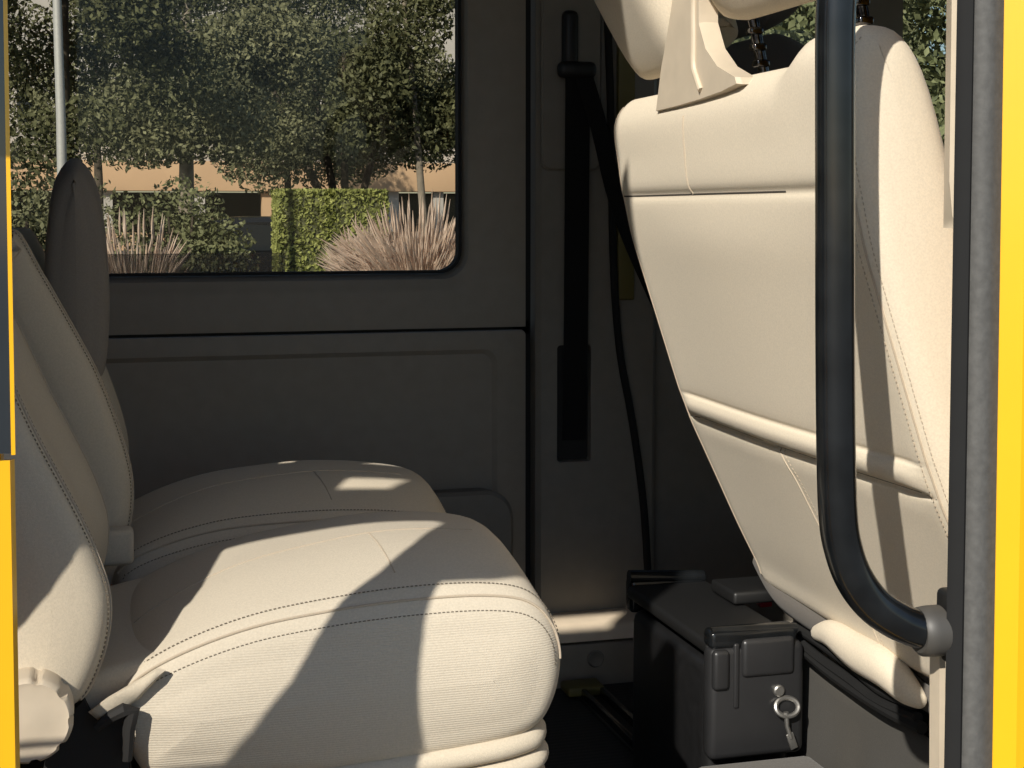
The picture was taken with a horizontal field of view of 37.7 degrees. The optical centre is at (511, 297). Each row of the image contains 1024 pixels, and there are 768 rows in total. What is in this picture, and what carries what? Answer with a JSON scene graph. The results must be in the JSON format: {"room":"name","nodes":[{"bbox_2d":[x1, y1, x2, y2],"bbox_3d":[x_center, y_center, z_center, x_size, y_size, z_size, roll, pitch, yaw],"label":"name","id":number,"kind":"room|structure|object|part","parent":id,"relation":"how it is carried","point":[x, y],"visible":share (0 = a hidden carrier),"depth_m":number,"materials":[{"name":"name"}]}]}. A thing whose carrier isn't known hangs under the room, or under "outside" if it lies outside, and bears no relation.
{"room":"vehicle interior","nodes":[
{"label":"vehicle interior","id":0,"kind":"room"},
{"bbox_2d":[20,682,632,767],"bbox_3d":[0.025,0.893,2.416,4.700,0.060,1.720,-1,3,-15],"label":"floor","id":1,"kind":"structure","parent":0,"point":[575,737],"depth_m":2.85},
{"bbox_2d":[11,158,445,585],"bbox_3d":[-0.500,0.323,2.392,0.801,1.082,0.482,-1,3,-15],"label":"seat","id":2,"kind":"object","parent":1,"relation":"on","point":[61,292],"visible":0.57,"depth_m":2.21,"materials":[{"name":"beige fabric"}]},
{"bbox_3d":[-0.739,0.141,2.300,0.296,0.512,0.431,-1,3,-15],"label":"backrest","id":3,"kind":"part","parent":2,"relation":"part of","materials":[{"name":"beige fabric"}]},
{"bbox_2d":[112,460,445,584],"bbox_3d":[-0.369,0.394,2.417,0.538,0.245,0.453,-1,3,-15],"label":"cushion","id":4,"kind":"object","parent":2,"relation":"on","point":[170,523],"depth_m":2.27,"materials":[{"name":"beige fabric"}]},
{"bbox_2d":[4,313,560,767],"bbox_3d":[-0.371,0.214,1.863,0.801,1.360,0.571,-1,3,-15],"label":"seat","id":5,"kind":"object","parent":1,"relation":"on","point":[395,639],"visible":0.92,"depth_m":1.73,"materials":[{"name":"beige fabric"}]},
{"bbox_3d":[-0.507,0.437,1.574,0.091,0.091,0.060,-1,3,-15],"label":"recliner knob","id":6,"kind":"part","parent":5,"relation":"part of","materials":[{"name":"beige plastic"}]},
{"bbox_3d":[-0.625,0.125,1.791,0.272,0.673,0.481,-1,3,-15],"label":"backrest","id":7,"kind":"part","parent":5,"relation":"part of","materials":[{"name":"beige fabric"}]},
{"bbox_3d":[-0.431,0.475,1.639,0.050,0.066,0.017,-1,3,-15],"label":"release lever","id":8,"kind":"part","parent":5,"relation":"part of","materials":[{"name":"plastic"}]},
{"bbox_3d":[-0.282,0.577,1.932,0.500,0.062,0.385,-1,3,-15],"label":"seat frame","id":9,"kind":"part","parent":5,"relation":"part of","materials":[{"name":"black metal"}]},
{"bbox_2d":[122,511,559,767],"bbox_3d":[-0.244,0.416,1.933,0.522,0.248,0.463,-1,3,-15],"label":"cushion","id":10,"kind":"object","parent":5,"relation":"on","point":[395,639],"depth_m":1.74,"materials":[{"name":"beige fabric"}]},
{"bbox_2d":[561,678,632,752],"bbox_3d":[0.224,0.826,2.836,0.084,0.026,0.630,-1,3,-15],"label":"rail","id":11,"kind":"object","parent":1,"relation":"on","point":[609,710],"visible":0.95,"depth_m":3.00,"materials":[{"name":"black metal"}]},
{"bbox_2d":[626,570,802,767],"bbox_3d":[0.322,0.673,2.490,0.158,0.376,0.420,-1,3,-15],"label":"storage box","id":12,"kind":"object","parent":1,"relation":"on","point":[710,671],"visible":1,"depth_m":2.35,"materials":[{"name":"black plastic"}]},
{"bbox_3d":[0.322,0.524,2.476,0.152,0.022,0.360,-1,3,-15],"label":"lid","id":13,"kind":"part","parent":12,"relation":"part of","materials":[{"name":"black plastic"}]},
{"bbox_2d":[711,576,773,606],"bbox_3d":[0.403,0.508,2.548,0.100,0.046,0.100,-1,3,-15],"label":"box","id":14,"kind":"object","parent":12,"relation":"on","point":[740,590],"visible":0.86,"depth_m":2.52,"materials":[{"name":"black plastic"}]},
{"bbox_2d":[773,695,800,749],"bbox_3d":[0.421,0.651,2.298,0.045,0.082,0.020,-1,3,-15],"label":"key","id":15,"kind":"object","parent":12,"relation":"hanging from","point":[785,715],"visible":1,"depth_m":2.29,"materials":[{"name":"metal"}]},
{"bbox_2d":[700,756,822,767],"bbox_3d":[0.414,0.794,2.071,0.190,0.178,0.400,-1,3,-15],"label":"plinth","id":16,"kind":"object","parent":1,"relation":"on","point":[801,761],"visible":1,"depth_m":2.23,"materials":[{"name":"grey carpet"}]},
{"bbox_2d":[594,0,952,767],"bbox_3d":[0.609,0.137,2.166,0.885,1.512,0.836,-1,3,-15],"label":"seat","id":17,"kind":"object","parent":1,"relation":"on","point":[716,167],"visible":0.8,"depth_m":2.00,"materials":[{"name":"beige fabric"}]},
{"bbox_3d":[0.330,-0.341,2.010,0.049,0.153,0.019,-1,3,-15],"label":"headrest post","id":18,"kind":"part","parent":17,"relation":"part of","materials":[{"name":"silver metal"}]},
{"bbox_3d":[0.406,-0.325,1.732,0.049,0.153,0.019,-1,3,-15],"label":"headrest post","id":19,"kind":"part","parent":17,"relation":"part of","materials":[{"name":"silver metal"}]},
{"bbox_2d":[726,6,822,653],"bbox_3d":[0.735,0.073,2.917,0.813,1.520,0.512,-1,3,-15],"label":"seat","id":20,"kind":"object","parent":1,"relation":"on","point":[781,51],"visible":0.08,"depth_m":2.69,"materials":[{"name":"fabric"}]},
{"bbox_3d":[0.537,-0.033,2.857,0.292,0.904,0.512,-1,3,-15],"label":"backrest","id":21,"kind":"part","parent":20,"relation":"part of","materials":[{"name":"grey fabric"}]},
{"bbox_2d":[106,0,902,621],"bbox_3d":[-0.154,-0.208,3.196,4.600,1.950,0.061,-1,3,-15],"label":"panel","id":22,"kind":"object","parent":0,"point":[447,408],"depth_m":3.17,"materials":[{"name":"plastic"}]},
{"bbox_2d":[7,0,460,276],"bbox_3d":[-0.772,-0.469,3.027,1.367,0.851,0.032,-1,3,-15],"label":"window","id":23,"kind":"structure","parent":22,"relation":"in","point":[214,137],"depth_m":3.10,"materials":[{"name":"glass"}]},
{"bbox_2d":[109,0,530,580],"bbox_3d":[-0.901,-0.160,3.015,3.061,2.025,0.030,-1,3,-15],"label":"trim","id":24,"kind":"structure","parent":22,"relation":"attached to","point":[526,329],"depth_m":3.25,"materials":[{"name":"rubber"}]},
{"bbox_2d":[433,488,512,555],"bbox_3d":[-0.334,0.554,3.110,0.685,0.298,0.100,-1,3,-15],"label":"wheel arch cover","id":25,"kind":"object","parent":22,"relation":"attached to","point":[492,510],"visible":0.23,"depth_m":3.13,"materials":[{"name":"plastic"}]},
{"bbox_2d":[540,0,600,169],"bbox_3d":[0.126,-0.703,3.177,0.134,0.861,0.012,-1,3,-15],"label":"trim","id":26,"kind":"structure","parent":22,"relation":"attached to","point":[552,86],"depth_m":3.18,"materials":[{"name":"plastic"}]},
{"bbox_2d":[549,608,636,642],"bbox_3d":[-1.019,0.717,2.924,2.760,0.039,0.170,-1,3,-15],"label":"trim","id":27,"kind":"structure","parent":22,"relation":"attached to","point":[617,623],"depth_m":3.19,"materials":[{"name":"beige plastic"}]},
{"bbox_2d":[616,43,634,299],"bbox_3d":[0.244,-0.453,3.225,0.039,0.916,0.020,-1,3,-15],"label":"trim","id":28,"kind":"structure","parent":22,"relation":"attached to","point":[625,74],"depth_m":3.22,"materials":[{"name":"yellow paint"}]},
{"bbox_2d":[530,0,656,612],"bbox_3d":[0.179,-0.236,3.251,0.274,1.900,0.050,-1,3,-15],"label":"wall pillar","id":29,"kind":"structure","parent":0,"point":[586,530],"depth_m":3.25,"materials":[{"name":"plastic"}]},
{"bbox_2d":[557,10,654,459],"bbox_3d":[0.305,-0.110,3.256,0.447,1.001,0.081,-1,3,-15],"label":"belt","id":30,"kind":"object","parent":29,"relation":"attached to","point":[584,112],"visible":0.86,"depth_m":3.19,"materials":[{"name":"black fabric"}]},
{"bbox_2d":[604,21,650,569],"bbox_3d":[0.249,-0.034,3.235,0.119,1.286,0.016,-1,3,-15],"label":"seal","id":31,"kind":"object","parent":29,"relation":"attached to","point":[607,34],"visible":0.87,"depth_m":3.23,"materials":[{"name":"black rubber"}]},
{"bbox_2d":[556,620,792,688],"bbox_3d":[-0.601,0.792,2.991,3.600,0.102,0.060,-1,3,-15],"label":"wall","id":32,"kind":"structure","parent":0,"point":[617,665],"depth_m":3.18,"materials":[{"name":"plastic"}]},
{"bbox_2d":[587,650,603,666],"bbox_3d":[0.177,0.762,3.169,0.037,0.037,0.006,-1,3,-15],"label":"plug","id":33,"kind":"object","parent":32,"relation":"attached to","point":[595,658],"visible":1,"depth_m":3.17,"materials":[{"name":"plastic"}]},
{"bbox_2d":[992,0,1023,767],"bbox_3d":[0.630,-0.042,1.604,0.296,2.100,0.080,-1,3,-15],"label":"door frame","id":34,"kind":"structure","parent":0,"point":[1008,680],"depth_m":1.56,"materials":[{"name":"yellow paint"}]},
{"bbox_2d":[815,0,952,660],"bbox_3d":[0.399,-0.036,1.562,0.185,0.861,0.054,-1,3,-15],"label":"handle","id":35,"kind":"object","parent":34,"relation":"attached to","point":[926,629],"visible":0.98,"depth_m":1.53,"materials":[{"name":"black metal"}]},
{"bbox_3d":[0.474,0.352,1.617,0.024,0.079,0.030,-1,3,-15],"label":"mounting plate","id":36,"kind":"part","parent":35,"relation":"part of","materials":[{"name":"black plastic"}]},
{"bbox_2d":[929,656,944,767],"bbox_3d":[0.466,0.695,1.645,0.016,0.625,0.020,-1,3,-15],"label":"trim","id":37,"kind":"structure","parent":34,"relation":"attached to","point":[937,664],"depth_m":1.62,"materials":[{"name":"beige plastic"}]},
{"bbox_2d":[943,0,956,227],"bbox_3d":[0.464,-0.582,1.564,0.020,1.017,0.030,-1,3,-15],"label":"trim","id":38,"kind":"structure","parent":34,"relation":"attached to","point":[951,9],"depth_m":1.58,"materials":[{"name":"beige plastic"}]},
{"bbox_2d":[944,0,1003,767],"bbox_3d":[0.483,-0.040,1.564,0.053,2.100,0.040,-1,3,-15],"label":"door weatherstrip","id":39,"kind":"structure","parent":34,"relation":"attached to","point":[968,739],"depth_m":1.56,"materials":[{"name":"grey rubber"}]},
{"bbox_3d":[-0.274,0.999,1.436,2.400,0.160,0.100,-1,3,-15],"label":"sill","id":40,"kind":"structure","parent":0,"visible":0},
{"bbox_2d":[0,0,19,767],"bbox_3d":[-0.971,-0.105,0.867,1.289,2.210,0.255,-1,3,-15],"label":"sliding door","id":41,"kind":"structure","parent":40,"relation":"attached to","point":[9,682],"depth_m":1.11,"materials":[{"name":"yellow paint"}]},
{"bbox_3d":[-5.298,0.644,19.354,160.000,0.500,160.000,-1,3,-15],"label":"ground","id":42,"kind":"structure","parent":0,"visible":0},
{"bbox_2d":[732,0,946,145],"bbox_3d":[2.938,-1.913,9.871,4.083,5.826,3.056,0,3,7],"label":"tree","id":43,"kind":"object","parent":42,"relation":"on","point":[789,26],"visible":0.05,"depth_m":9.78,"materials":[{"name":"green plant"}]},
{"bbox_2d":[784,1,942,104],"bbox_3d":[2.843,-2.689,15.043,3.876,6.779,3.375,-2,4,-27],"label":"tree","id":44,"kind":"object","parent":42,"relation":"on","point":[911,29],"visible":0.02,"depth_m":15.23,"materials":[{"name":"green plant"}]},
{"bbox_2d":[800,0,945,65],"bbox_3d":[5.776,-4.204,20.946,6.637,9.143,5.158,0,3,3],"label":"tree","id":45,"kind":"object","parent":42,"relation":"on","point":[938,39],"visible":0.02,"depth_m":20.25,"materials":[{"name":"green plant"}]}
]}

